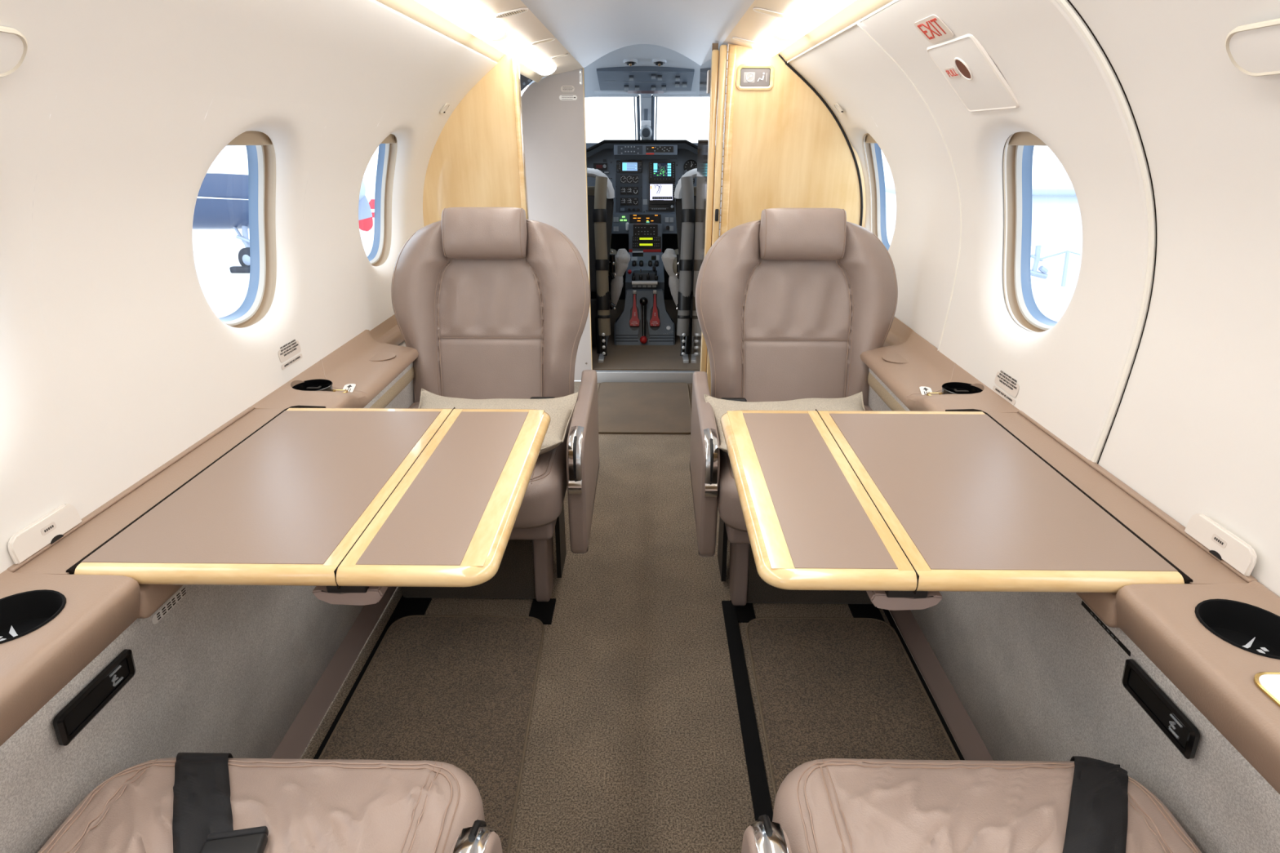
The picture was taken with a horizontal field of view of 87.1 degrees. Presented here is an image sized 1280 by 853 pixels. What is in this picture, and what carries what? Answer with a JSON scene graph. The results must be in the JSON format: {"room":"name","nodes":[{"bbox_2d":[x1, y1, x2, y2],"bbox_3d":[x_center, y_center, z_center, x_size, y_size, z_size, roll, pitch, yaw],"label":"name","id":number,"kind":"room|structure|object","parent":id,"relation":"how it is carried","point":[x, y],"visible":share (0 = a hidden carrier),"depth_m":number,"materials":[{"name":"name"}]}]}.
{"room":"aircraft cabin","nodes":[
{"label":"aircraft cabin","id":0,"kind":"room"},
{"bbox_2d":[0,340,413,852],"bbox_3d":[-0.721,0.537,0.884,0.126,0.546,3.725,0,23,1],"label":"wall","id":1,"kind":"structure","parent":0,"point":[228,668],"depth_m":1.01,"materials":[{"name":"carpet"}]},
{"bbox_2d":[53,648,135,746],"bbox_3d":[-0.657,0.325,0.816,0.012,0.044,0.118,0,23,1],"label":"panel","id":2,"kind":"object","parent":1,"relation":"attached to","point":[86,705],"visible":1,"depth_m":0.81,"materials":[{"name":"black plastic"}]},
{"bbox_2d":[64,658,128,735],"bbox_3d":[-0.659,0.325,0.816,0.008,0.040,0.114,0,23,1],"label":"tray","id":3,"kind":"object","parent":2,"relation":"on","point":[86,705],"depth_m":0.81,"materials":[{"name":"black plastic"}]},
{"bbox_2d":[151,587,186,624],"bbox_3d":[-0.659,0.251,0.943,0.002,0.015,0.070,0,23,1],"label":"placard","id":4,"kind":"object","parent":1,"relation":"attached to","point":[177,597],"visible":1,"depth_m":0.94,"materials":[{"name":"white"}]},
{"bbox_2d":[271,586,396,759],"bbox_3d":[-0.717,0.807,0.999,0.038,0.051,3.725,0,23,1],"label":"baseboard","id":5,"kind":"structure","parent":1,"relation":"attached to","point":[298,736],"depth_m":1.52,"materials":[{"name":"brown plastic"}]},
{"bbox_2d":[313,595,405,759],"bbox_3d":[-0.660,0.844,0.968,0.012,0.009,2.900,0,23,1],"label":"trim","id":6,"kind":"structure","parent":1,"relation":"attached to","point":[402,600],"depth_m":1.56,"materials":[{"name":"black"}]},
{"bbox_2d":[369,366,413,408],"bbox_3d":[-0.656,-0.173,1.947,0.032,0.060,1.210,0,23,1],"label":"trim","id":7,"kind":"structure","parent":1,"relation":"attached to","point":[382,402],"depth_m":1.77,"materials":[{"name":"beige wood"}]},
{"bbox_2d":[393,597,431,622],"bbox_3d":[-0.609,0.491,1.800,0.075,0.006,0.100,0,23,1],"label":"trim","id":8,"kind":"structure","parent":1,"relation":"attached to","point":[411,606],"depth_m":1.81,"materials":[{"name":"black plastic"}]},
{"bbox_2d":[0,0,497,573],"bbox_3d":[-0.653,-0.073,0.623,0.332,0.806,3.725,0,23,1],"label":"wall","id":9,"kind":"structure","parent":0,"point":[107,104],"depth_m":1.02,"materials":[{"name":"white plastic"}]},
{"bbox_2d":[0,25,27,77],"bbox_3d":[-0.645,-0.352,0.621,0.039,0.044,0.176,0,23,1],"label":"oval cover","id":10,"kind":"object","parent":9,"relation":"attached to","point":[13,44],"visible":1,"depth_m":0.69,"materials":[{"name":"white plastic"}]},
{"bbox_2d":[0,314,418,746],"bbox_3d":[-0.702,0.246,0.759,0.164,0.080,3.723,0,23,1],"label":"ledge","id":11,"kind":"object","parent":9,"relation":"attached to","point":[55,621],"visible":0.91,"depth_m":0.85,"materials":[{"name":"beige plastic"}]},
{"bbox_2d":[7,503,81,564],"bbox_3d":[-0.774,0.136,0.876,0.010,0.036,0.104,0,23,1],"label":"lid","id":12,"kind":"object","parent":11,"relation":"on","point":[51,527],"visible":1,"depth_m":0.87,"materials":[{"name":"white plastic"}]},
{"bbox_2d":[74,407,551,605],"bbox_3d":[-0.436,0.097,1.091,0.520,0.062,0.554,0,23,1],"label":"folding table","id":13,"kind":"object","parent":11,"relation":"attached to","point":[351,504],"visible":1,"depth_m":0.96,"materials":[{"name":"brown laminate"}]},
{"bbox_2d":[342,383,355,391],"bbox_3d":[-0.671,-0.088,1.551,0.025,0.001,0.066,-5,24,-12],"label":"placard","id":14,"kind":"object","parent":11,"relation":"attached to","point":[350,387],"visible":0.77,"depth_m":1.56,"materials":[{"name":"white plastic"}]},
{"bbox_2d":[217,130,276,328],"bbox_3d":[-0.790,-0.387,1.329,0.133,0.391,0.309,0,23,1],"label":"window","id":15,"kind":"structure","parent":9,"relation":"in","point":[261,158],"depth_m":1.45,"materials":[{"name":"beige plastic"}]},
{"bbox_2d":[226,130,271,146],"bbox_3d":[-0.742,-0.545,1.261,0.020,0.035,0.256,0,23,1],"label":"shade","id":16,"kind":"object","parent":15,"relation":"attached to","point":[249,137],"depth_m":1.29,"materials":[{"name":"beige plastic"}]},
{"bbox_2d":[278,339,301,362],"bbox_3d":[-0.771,-0.168,1.482,0.002,0.032,0.092,0,23,1],"label":"placard","id":17,"kind":"object","parent":9,"relation":"attached to","point":[291,350],"visible":1,"depth_m":1.48,"materials":[{"name":"beige plastic"}]},
{"bbox_2d":[281,353,302,369],"bbox_3d":[-0.769,-0.144,1.490,0.002,0.010,0.092,0,23,1],"label":"placard","id":18,"kind":"object","parent":9,"relation":"attached to","point":[299,357],"visible":1,"depth_m":1.49,"materials":[{"name":"beige plastic"}]},
{"bbox_2d":[367,133,397,266],"bbox_3d":[-0.779,-0.669,1.992,0.133,0.391,0.309,0,23,1],"label":"window","id":19,"kind":"structure","parent":9,"relation":"in","point":[387,154],"depth_m":2.12,"materials":[{"name":"beige plastic"}]},
{"bbox_2d":[373,133,395,143],"bbox_3d":[-0.732,-0.828,1.924,0.020,0.035,0.256,0,23,1],"label":"shade","id":20,"kind":"object","parent":19,"relation":"attached to","point":[391,139],"depth_m":1.97,"materials":[{"name":"beige plastic"}]},
{"bbox_2d":[369,0,496,62],"bbox_3d":[-0.500,-0.182,-0.157,0.004,0.004,5.040,0,23,1],"label":"trim","id":21,"kind":"structure","parent":9,"relation":"attached to","point":[373,1],"depth_m":1.47,"materials":[{"name":"white plastic"}]},
{"bbox_2d":[374,0,545,82],"bbox_3d":[-0.472,-0.363,0.233,0.038,0.024,5.900,0,23,1],"label":"trim","id":22,"kind":"structure","parent":9,"relation":"attached to","point":[414,10],"depth_m":1.59,"materials":[{"name":"beige plastic"}]},
{"bbox_2d":[494,7,528,17],"bbox_3d":[-0.305,-0.983,1.599,0.081,0.020,0.044,0,23,1],"label":"air vent","id":23,"kind":"object","parent":9,"relation":"attached to","point":[518,11],"visible":1,"depth_m":1.60,"materials":[{"name":"white plastic"}]},
{"bbox_2d":[490,58,533,91],"bbox_3d":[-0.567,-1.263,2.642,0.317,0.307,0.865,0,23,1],"label":"door","id":24,"kind":"structure","parent":9,"relation":"in","point":[525,81],"depth_m":2.88,"materials":[{"name":"grey"}]},
{"bbox_2d":[528,44,700,96],"bbox_3d":[0.025,-1.827,3.494,1.240,0.207,1.140,0,23,1],"label":"ceiling","id":25,"kind":"structure","parent":0,"point":[644,54],"depth_m":3.33,"materials":[{"name":"white plastic"}]},
{"bbox_2d":[623,58,637,66],"bbox_3d":[-0.047,-1.804,3.325,0.072,0.045,0.072,0,23,1],"label":"lamp","id":26,"kind":"object","parent":25,"relation":"attached to","point":[630,62],"visible":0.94,"depth_m":3.31,"materials":[{"name":"white"}]},
{"bbox_2d":[594,66,696,94],"bbox_3d":[0.029,-1.901,3.699,0.595,0.106,0.559,0,23,1],"label":"panel","id":27,"kind":"object","parent":25,"relation":"attached to","point":[625,80],"visible":0.99,"depth_m":3.63,"materials":[{"name":"white plastic"}]},
{"bbox_2d":[652,58,666,66],"bbox_3d":[0.095,-1.803,3.324,0.072,0.045,0.072,0,23,1],"label":"lamp","id":28,"kind":"object","parent":25,"relation":"attached to","point":[659,62],"visible":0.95,"depth_m":3.31,"materials":[{"name":"white"}]},
{"bbox_2d":[299,381,961,852],"bbox_3d":[-0.025,0.944,0.794,1.440,0.040,5.920,0,23,1],"label":"floor","id":29,"kind":"structure","parent":0,"point":[635,744],"depth_m":1.57,"materials":[{"name":"carpet"}]},
{"bbox_2d":[37,752,502,852],"bbox_3d":[-0.422,0.520,0.473,0.580,0.993,0.788,0,23,1],"label":"leather armchair","id":30,"kind":"object","parent":29,"relation":"on","point":[187,802],"visible":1,"depth_m":0.75,"materials":[{"name":"beige leather"}]},
{"bbox_2d":[318,614,544,852],"bbox_3d":[-0.433,0.699,1.307,0.438,0.010,1.012,0,23,1],"label":"mat","id":31,"kind":"object","parent":29,"relation":"on","point":[459,691],"visible":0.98,"depth_m":1.50,"materials":[{"name":"carpet"}]},
{"bbox_2d":[391,207,599,601],"bbox_3d":[-0.418,-0.039,1.785,0.588,0.993,0.703,0,23,1],"label":"leather armchair","id":32,"kind":"object","parent":29,"relation":"on","point":[491,302],"visible":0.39,"depth_m":1.86,"materials":[{"name":"brown leather"}]},
{"bbox_2d":[408,401,574,528],"bbox_3d":[-0.429,0.060,1.750,0.500,0.150,0.560,0,23,1],"label":"seat cushion","id":33,"kind":"object","parent":32,"relation":"on","point":[542,504],"depth_m":1.52,"materials":[{"name":"leather"}]},
{"bbox_2d":[418,388,577,454],"bbox_3d":[-0.374,0.002,1.650,0.423,0.100,0.288,0,23,1],"label":"throw pillow","id":34,"kind":"object","parent":32,"relation":"on","point":[560,410],"visible":0.37,"depth_m":1.68,"materials":[{"name":"fabric"}]},
{"bbox_2d":[528,598,555,624],"bbox_3d":[-0.261,0.493,1.796,0.062,0.006,0.100,0,23,1],"label":"trim","id":35,"kind":"structure","parent":29,"relation":"on","point":[543,611],"depth_m":1.79,"materials":[{"name":"black plastic"}]},
{"bbox_2d":[521,67,592,380],"bbox_3d":[-0.485,-0.913,3.250,0.476,1.452,0.026,0,23,1],"label":"bulkhead","id":36,"kind":"object","parent":29,"relation":"on","point":[554,129],"visible":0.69,"depth_m":3.11,"materials":[{"name":"grey plastic"}]},
{"bbox_2d":[560,85,574,92],"bbox_3d":[-0.321,-1.498,2.986,0.060,0.025,0.001,0,23,1],"label":"placard","id":37,"kind":"object","parent":36,"relation":"attached to","point":[564,88],"visible":1,"depth_m":2.98,"materials":[{"name":"beige plastic"}]},
{"bbox_2d":[559,94,577,100],"bbox_3d":[-0.320,-1.466,2.999,0.080,0.020,0.001,0,23,1],"label":"placard","id":38,"kind":"object","parent":36,"relation":"attached to","point":[563,97],"visible":1,"depth_m":3.00,"materials":[{"name":"white"}]},
{"bbox_2d":[595,369,690,383],"bbox_3d":[0.007,-0.258,3.488,0.600,0.060,0.034,0,23,1],"label":"sill","id":39,"kind":"structure","parent":29,"relation":"on","point":[664,376],"depth_m":3.47,"materials":[{"name":"silver metal"}]},
{"bbox_2d":[422,43,866,237],"bbox_3d":[0.007,-0.562,2.440,1.559,1.442,0.052,0,23,1],"label":"wall","id":40,"kind":"structure","parent":29,"relation":"on","point":[785,146],"depth_m":2.27,"materials":[{"name":"brown wood"}]},
{"bbox_2d":[472,0,582,76],"bbox_3d":[-0.371,-0.388,0.221,0.168,0.034,5.900,0,23,1],"label":"trim","id":41,"kind":"structure","parent":40,"relation":"attached to","point":[526,25],"depth_m":1.87,"materials":[{"name":"beige plastic"}]},
{"bbox_2d":[415,0,556,75],"bbox_3d":[-0.403,-0.590,0.739,0.080,0.033,4.310,0,23,1],"label":"ceiling light","id":42,"kind":"object","parent":41,"relation":"attached to","point":[467,15],"visible":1,"depth_m":1.64,"materials":[{"name":"beige plastic"}]},
{"bbox_2d":[415,0,504,39],"bbox_3d":[-0.400,-0.688,0.969,0.080,0.033,1.730,0,23,1],"label":"diffuser","id":43,"kind":"object","parent":42,"relation":"attached to","point":[467,15],"depth_m":1.47,"materials":[{"name":"beige plastic"}]},
{"bbox_2d":[483,30,556,75],"bbox_3d":[-0.380,-1.239,2.261,0.080,0.033,1.000,0,23,1],"label":"diffuser","id":44,"kind":"object","parent":42,"relation":"attached to","point":[513,46],"depth_m":2.10,"materials":[{"name":"beige plastic"}]},
{"bbox_2d":[699,44,728,395],"bbox_3d":[0.256,-0.560,2.435,0.050,1.437,0.064,0,23,1],"label":"door","id":45,"kind":"structure","parent":40,"relation":"in","point":[718,81],"depth_m":2.27,"materials":[{"name":"brown wood"}]},
{"bbox_2d":[736,63,774,90],"bbox_3d":[0.373,-1.130,2.177,0.120,0.075,0.007,0,23,1],"label":"sign","id":46,"kind":"object","parent":40,"relation":"attached to","point":[749,77],"visible":1,"depth_m":2.18,"materials":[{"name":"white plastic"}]},
{"bbox_2d":[718,0,800,50],"bbox_3d":[0.321,-0.385,0.212,0.168,0.034,5.900,0,23,1],"label":"trim","id":47,"kind":"structure","parent":40,"relation":"attached to","point":[753,25],"depth_m":1.74,"materials":[{"name":"beige plastic"}]},
{"bbox_2d":[752,0,855,57],"bbox_3d":[0.364,-0.463,0.439,0.080,0.033,3.680,0,23,1],"label":"ceiling light","id":48,"kind":"object","parent":47,"relation":"attached to","point":[806,15],"visible":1,"depth_m":1.55,"materials":[{"name":"beige plastic"}]},
{"bbox_2d":[752,29,798,57],"bbox_3d":[0.388,-1.111,1.961,0.080,0.033,0.370,0,23,1],"label":"diffuser","id":49,"kind":"object","parent":48,"relation":"attached to","point":[767,46],"depth_m":1.92,"materials":[{"name":"beige plastic"}]},
{"bbox_2d":[774,0,855,39],"bbox_3d":[0.372,-0.684,0.958,0.080,0.033,1.730,0,23,1],"label":"diffuser","id":50,"kind":"object","parent":48,"relation":"attached to","point":[806,15],"depth_m":1.47,"materials":[{"name":"beige plastic"}]},
{"bbox_2d":[597,382,691,434],"bbox_3d":[0.011,-0.097,3.173,0.464,0.012,0.642,0,23,1],"label":"doormat","id":51,"kind":"object","parent":29,"relation":"on","point":[624,407],"visible":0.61,"depth_m":3.13,"materials":[{"name":"brown"}]},
{"bbox_2d":[690,43,718,396],"bbox_3d":[0.255,-0.732,2.830,0.024,1.448,0.798,1,23,2],"label":"partition edge","id":52,"kind":"object","parent":29,"relation":"on","point":[705,68],"visible":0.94,"depth_m":2.73,"materials":[{"name":"beige plastic"}]},
{"bbox_2d":[729,600,755,622],"bbox_3d":[0.274,0.493,1.795,0.060,0.006,0.085,0,23,1],"label":"trim","id":53,"kind":"structure","parent":29,"relation":"on","point":[745,614],"depth_m":1.78,"materials":[{"name":"black plastic"}]},
{"bbox_2d":[721,600,773,822],"bbox_3d":[0.227,0.822,1.021,0.034,0.008,1.760,0,23,1],"label":"floor track","id":54,"kind":"structure","parent":29,"relation":"on","point":[761,799],"depth_m":1.46,"materials":[{"name":"black metal"}]},
{"bbox_2d":[689,208,897,605],"bbox_3d":[0.433,-0.030,1.765,0.574,0.993,0.703,0,23,1],"label":"leather armchair","id":55,"kind":"object","parent":29,"relation":"on","point":[788,301],"visible":0.46,"depth_m":1.85,"materials":[{"name":"brown leather"}]},
{"bbox_2d":[720,397,746,401],"bbox_3d":[0.256,-0.065,1.839,0.070,0.023,0.044,0,23,1],"label":"belt buckle","id":56,"kind":"object","parent":55,"relation":"on","point":[740,399],"visible":0.44,"depth_m":1.83,"materials":[{"name":"black"}]},
{"bbox_2d":[703,391,865,453],"bbox_3d":[0.376,0.008,1.636,0.414,0.108,0.273,-1,23,-2],"label":"throw pillow","id":57,"kind":"object","parent":55,"relation":"on","point":[854,402],"visible":0.33,"depth_m":1.67,"materials":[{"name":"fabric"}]},
{"bbox_2d":[717,404,872,532],"bbox_3d":[0.435,0.069,1.729,0.500,0.148,0.560,0,23,1],"label":"seat cushion","id":58,"kind":"object","parent":55,"relation":"on","point":[730,509],"depth_m":1.52,"materials":[{"name":"leather"}]},
{"bbox_2d":[745,617,959,799],"bbox_3d":[0.448,0.703,1.298,0.396,0.010,1.017,0,23,1],"label":"mat","id":59,"kind":"object","parent":29,"relation":"on","point":[851,688],"visible":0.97,"depth_m":1.51,"materials":[{"name":"carpet"}]},
{"bbox_2d":[847,604,884,622],"bbox_3d":[0.601,0.497,1.784,0.075,0.006,0.100,0,23,1],"label":"trim","id":60,"kind":"structure","parent":29,"relation":"on","point":[858,611],"depth_m":1.79,"materials":[{"name":"black"}]},
{"bbox_2d":[741,755,1201,852],"bbox_3d":[0.379,0.521,0.472,0.578,0.993,0.785,0,23,1],"label":"leather armchair","id":61,"kind":"object","parent":29,"relation":"on","point":[1081,804],"visible":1,"depth_m":0.74,"materials":[{"name":"beige leather"}]},
{"bbox_2d":[591,299,691,370],"bbox_3d":[0.032,-0.670,4.443,1.300,0.050,2.020,0,23,1],"label":"floor","id":62,"kind":"structure","parent":0,"point":[619,357],"depth_m":3.73,"materials":[{"name":"grey carpet"}]},
{"bbox_2d":[586,168,630,362],"bbox_3d":[-0.316,-0.943,3.777,0.520,0.976,0.780,0,23,1],"label":"seat","id":63,"kind":"object","parent":62,"relation":"on","point":[605,261],"visible":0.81,"depth_m":3.62,"materials":[{"name":"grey fabric"}]},
{"bbox_2d":[587,186,595,195],"bbox_3d":[-0.386,-1.066,3.726,0.380,0.494,0.137,0,23,1],"label":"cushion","id":64,"kind":"object","parent":63,"relation":"on","point":[591,189],"depth_m":3.65,"materials":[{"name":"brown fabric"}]},
{"bbox_2d":[610,248,630,306],"bbox_3d":[-0.114,-0.862,3.907,0.119,0.329,0.092,0,23,1],"label":"cushion","id":65,"kind":"object","parent":63,"relation":"on","point":[622,256],"depth_m":3.87,"materials":[{"name":"grey fabric"}]},
{"bbox_2d":[614,223,675,345],"bbox_3d":[0.029,-0.841,4.016,0.353,0.659,0.531,0,23,1],"label":"pedestal","id":66,"kind":"object","parent":62,"relation":"on","point":[644,320],"visible":1,"depth_m":3.96,"materials":[{"name":"black metal"}]},
{"bbox_2d":[661,168,697,363],"bbox_3d":[0.373,-0.939,3.769,0.503,0.976,0.780,0,23,1],"label":"seat","id":67,"kind":"object","parent":62,"relation":"on","point":[678,264],"visible":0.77,"depth_m":3.57,"materials":[{"name":"grey leather"}]},
{"bbox_2d":[661,248,679,306],"bbox_3d":[0.183,-0.861,3.902,0.120,0.329,0.092,0,23,1],"label":"cushion","id":68,"kind":"object","parent":67,"relation":"on","point":[668,256],"depth_m":3.86,"materials":[{"name":"grey fabric"}]},
{"bbox_2d":[586,142,697,299],"bbox_3d":[0.041,-1.434,4.846,1.300,1.120,0.030,0,23,1],"label":"wall","id":69,"kind":"structure","parent":0,"point":[619,241],"depth_m":4.88,"materials":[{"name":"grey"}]},
{"bbox_2d":[584,94,640,139],"bbox_3d":[-0.281,-1.938,4.316,0.565,0.320,0.518,0,23,1],"label":"window","id":70,"kind":"structure","parent":69,"relation":"in","point":[637,96],"depth_m":4.09,"materials":[{"name":"white metal"}]},
{"bbox_2d":[586,139,697,233],"bbox_3d":[0.035,-1.553,4.333,1.245,0.540,0.770,0,23,1],"label":"panel","id":71,"kind":"object","parent":69,"relation":"attached to","point":[644,175],"visible":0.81,"depth_m":4.07,"materials":[{"name":"black plastic"}]},
{"bbox_2d":[586,139,697,157],"bbox_3d":[0.035,-1.724,4.269,1.245,0.175,0.753,0,23,1],"label":"hood","id":72,"kind":"object","parent":71,"relation":"attached to","point":[606,148],"depth_m":3.91,"materials":[{"name":"black plastic"}]},
{"bbox_2d":[651,94,699,139],"bbox_3d":[0.354,-1.935,4.308,0.565,0.320,0.518,0,23,1],"label":"window","id":73,"kind":"structure","parent":69,"relation":"in","point":[653,96],"depth_m":4.10,"materials":[{"name":"white"}]},
{"bbox_2d":[640,94,651,139],"bbox_3d":[0.040,-1.926,4.304,0.066,0.330,0.530,0,23,1],"label":"pillar windscreen","id":74,"kind":"structure","parent":0,"point":[646,100],"depth_m":4.08,"materials":[{"name":"white metal"}]},
{"bbox_2d":[640,108,652,139],"bbox_3d":[0.037,-1.897,4.133,0.076,0.258,0.067,0,23,1],"label":"compass","id":75,"kind":"object","parent":74,"relation":"attached to","point":[646,132],"visible":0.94,"depth_m":4.14,"materials":[{"name":"grey"}]},
{"bbox_2d":[520,0,786,67],"bbox_3d":[-0.017,-0.434,0.196,0.689,0.112,5.900,0,23,1],"label":"ceiling","id":76,"kind":"structure","parent":0,"point":[589,30],"depth_m":2.13,"materials":[{"name":"white plastic"}]},
{"bbox_2d":[788,0,1279,596],"bbox_3d":[0.606,0.176,0.033,0.334,0.811,5.140,0,23,1],"label":"wall","id":77,"kind":"structure","parent":0,"point":[1195,429],"depth_m":0.88,"materials":[{"name":"white plastic"}]},
{"bbox_2d":[777,0,893,61],"bbox_3d":[0.416,-0.192,-0.167,0.038,0.024,5.055,0,23,1],"label":"trim","id":78,"kind":"structure","parent":77,"relation":"attached to","point":[857,10],"depth_m":1.54,"materials":[{"name":"beige plastic"}]},
{"bbox_2d":[786,0,899,62],"bbox_3d":[0.437,-0.179,-0.162,0.004,0.004,5.055,0,23,1],"label":"trim","id":79,"kind":"structure","parent":77,"relation":"attached to","point":[895,1],"depth_m":1.48,"materials":[{"name":"white plastic"}]},
{"bbox_2d":[862,133,889,250],"bbox_3d":[0.781,-0.749,2.180,0.133,0.391,0.309,0,23,1],"label":"window","id":80,"kind":"structure","parent":77,"relation":"in","point":[873,152],"depth_m":2.31,"materials":[{"name":"beige plastic"}]},
{"bbox_2d":[865,134,876,142],"bbox_3d":[0.734,-0.908,2.113,0.020,0.035,0.256,0,23,1],"label":"shade","id":81,"kind":"object","parent":80,"relation":"attached to","point":[868,139],"depth_m":2.15,"materials":[{"name":"beige"}]},
{"bbox_2d":[857,0,1156,463],"bbox_3d":[0.618,-0.355,1.276,0.331,0.815,0.649,0,23,1],"label":"door","id":82,"kind":"structure","parent":77,"relation":"in","point":[1068,374],"depth_m":1.10,"materials":[{"name":"white plastic"}]},
{"bbox_2d":[914,14,953,43],"bbox_3d":[0.511,-0.692,1.174,0.040,0.033,0.104,0,23,1],"label":"exit sign","id":83,"kind":"object","parent":82,"relation":"attached to","point":[932,27],"visible":1,"depth_m":1.17,"materials":[{"name":"beige plastic"}]},
{"bbox_2d":[926,33,1019,111],"bbox_3d":[0.588,-0.623,1.195,0.107,0.112,0.194,0,23,1],"label":"cover","id":84,"kind":"object","parent":82,"relation":"attached to","point":[963,61],"visible":1,"depth_m":1.18,"materials":[{"name":"white plastic"}]},
{"bbox_2d":[992,385,1015,404],"bbox_3d":[0.743,-0.065,1.374,0.002,0.010,0.092,0,23,1],"label":"placard","id":85,"kind":"object","parent":82,"relation":"attached to","point":[995,388],"visible":1,"depth_m":1.37,"materials":[{"name":"beige plastic"}]},
{"bbox_2d":[994,371,1018,397],"bbox_3d":[0.744,-0.088,1.366,0.002,0.032,0.092,0,23,1],"label":"placard","id":86,"kind":"object","parent":82,"relation":"attached to","point":[1001,380],"visible":1,"depth_m":1.36,"materials":[{"name":"beige plastic"}]},
{"bbox_2d":[1003,131,1057,332],"bbox_3d":[0.768,-0.373,1.297,0.133,0.391,0.309,0,23,1],"label":"window","id":87,"kind":"structure","parent":82,"relation":"attached to","point":[1023,305],"depth_m":1.42,"materials":[{"name":"beige plastic"}]},
{"bbox_2d":[1008,131,1047,146],"bbox_3d":[0.721,-0.532,1.230,0.020,0.035,0.256,0,23,1],"label":"shade","id":88,"kind":"object","parent":87,"relation":"attached to","point":[1021,138],"depth_m":1.26,"materials":[{"name":"beige plastic"}]},
{"bbox_2d":[859,316,1279,794],"bbox_3d":[0.659,0.254,0.741,0.164,0.080,3.723,0,23,1],"label":"ledge","id":89,"kind":"object","parent":77,"relation":"attached to","point":[1215,635],"visible":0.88,"depth_m":0.80,"materials":[{"name":"beige plastic"}]},
{"bbox_2d":[919,386,932,395],"bbox_3d":[0.652,-0.080,1.534,0.025,0.001,0.066,6,24,14],"label":"placard","id":90,"kind":"object","parent":89,"relation":"on","point":[924,390],"visible":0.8,"depth_m":1.54,"materials":[{"name":"white plastic"}]},
{"bbox_2d":[720,408,1184,610],"bbox_3d":[0.407,0.102,1.079,0.512,0.062,0.554,0,23,1],"label":"folding table","id":91,"kind":"object","parent":89,"relation":"attached to","point":[904,509],"visible":1,"depth_m":0.96,"materials":[{"name":"brown laminate"}]},
{"bbox_2d":[1184,513,1257,576],"bbox_3d":[0.735,0.146,0.853,0.010,0.036,0.104,0,23,1],"label":"lid","id":92,"kind":"object","parent":89,"relation":"on","point":[1224,545],"visible":1,"depth_m":0.85,"materials":[{"name":"white plastic"}]},
{"bbox_2d":[1213,537,1223,545],"bbox_3d":[0.731,0.145,0.851,0.001,0.003,0.014,0,23,1],"label":"print","id":93,"kind":"object","parent":92,"relation":"on","point":[1217,540],"depth_m":0.85,"materials":[{"name":"grey"}]},
{"bbox_2d":[1225,17,1279,76],"bbox_3d":[0.605,-0.347,0.609,0.039,0.044,0.176,0,23,1],"label":"oval cover","id":94,"kind":"object","parent":77,"relation":"attached to","point":[1253,49],"visible":1,"depth_m":0.66,"materials":[{"name":"white plastic"}]},
{"bbox_2d":[868,368,1279,852],"bbox_3d":[0.668,0.806,0.254,0.126,0.546,5.055,0,23,1],"label":"wall","id":95,"kind":"structure","parent":0,"point":[1037,677],"depth_m":0.98,"materials":[{"name":"carpet"}]},
{"bbox_2d":[867,372,906,411],"bbox_3d":[0.648,-0.166,1.931,0.032,0.060,1.210,0,23,1],"label":"trim","id":96,"kind":"structure","parent":95,"relation":"attached to","point":[879,389],"depth_m":1.74,"materials":[{"name":"beige wood"}]},
{"bbox_2d":[882,608,964,759],"bbox_3d":[0.644,0.851,0.951,0.010,0.009,2.900,0,23,1],"label":"trim","id":97,"kind":"structure","parent":95,"relation":"attached to","point":[886,612],"depth_m":1.55,"materials":[{"name":"black"}]},
{"bbox_2d":[889,609,993,760],"bbox_3d":[0.664,1.075,0.369,0.038,0.051,5.055,0,23,1],"label":"baseboard","id":98,"kind":"structure","parent":95,"relation":"attached to","point":[971,746],"depth_m":1.50,"materials":[{"name":"brown plastic"}]},
{"bbox_2d":[1081,600,1130,656],"bbox_3d":[0.620,0.268,0.898,0.002,0.007,0.104,0,23,1],"label":"placard","id":99,"kind":"object","parent":95,"relation":"attached to","point":[1104,627],"visible":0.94,"depth_m":0.89,"materials":[{"name":"black plastic"}]},
{"bbox_2d":[1090,612,1118,642],"bbox_3d":[0.620,0.267,0.899,0.001,0.001,0.059,0,23,1],"label":"print","id":100,"kind":"object","parent":99,"relation":"on","point":[1093,615],"depth_m":0.90,"materials":[{"name":"grey"}]},
{"bbox_2d":[1121,658,1199,759],"bbox_3d":[0.614,0.333,0.800,0.012,0.044,0.118,0,23,1],"label":"panel","id":101,"kind":"object","parent":95,"relation":"attached to","point":[1175,726],"visible":1,"depth_m":0.79,"materials":[{"name":"black plastic"}]},
{"label":"outside","id":102,"kind":"structure","parent":0,"visible":0},
{"bbox_2d":[33,159,1082,381],"bbox_3d":[0.253,-5.529,19.382,160.000,0.100,160.000,0,23,1],"label":"ground","id":103,"kind":"structure","parent":102,"point":[215,251],"depth_m":14.48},
{"bbox_2d":[31,145,249,272],"bbox_3d":[-12.826,-4.657,13.802,14.000,2.670,1.941,0,23,1],"label":"jet","id":104,"kind":"object","parent":103,"relation":"on","point":[222,202],"visible":0.21,"depth_m":12.90,"materials":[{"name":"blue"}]},
{"bbox_2d":[358,170,373,231],"bbox_3d":[-7.503,-6.025,17.302,1.300,1.664,3.554,-12,26,-26],"label":"aircraft","id":105,"kind":"object","parent":103,"relation":"on","point":[365,215],"visible":0.34,"depth_m":16.39,"materials":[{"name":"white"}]},
{"bbox_2d":[884,180,1082,286],"bbox_3d":[10.380,-3.741,12.916,11.558,1.778,2.251,0,23,1],"label":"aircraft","id":106,"kind":"object","parent":103,"relation":"on","point":[1056,220],"visible":0.12,"depth_m":12.74,"materials":[{"name":"white metal"}]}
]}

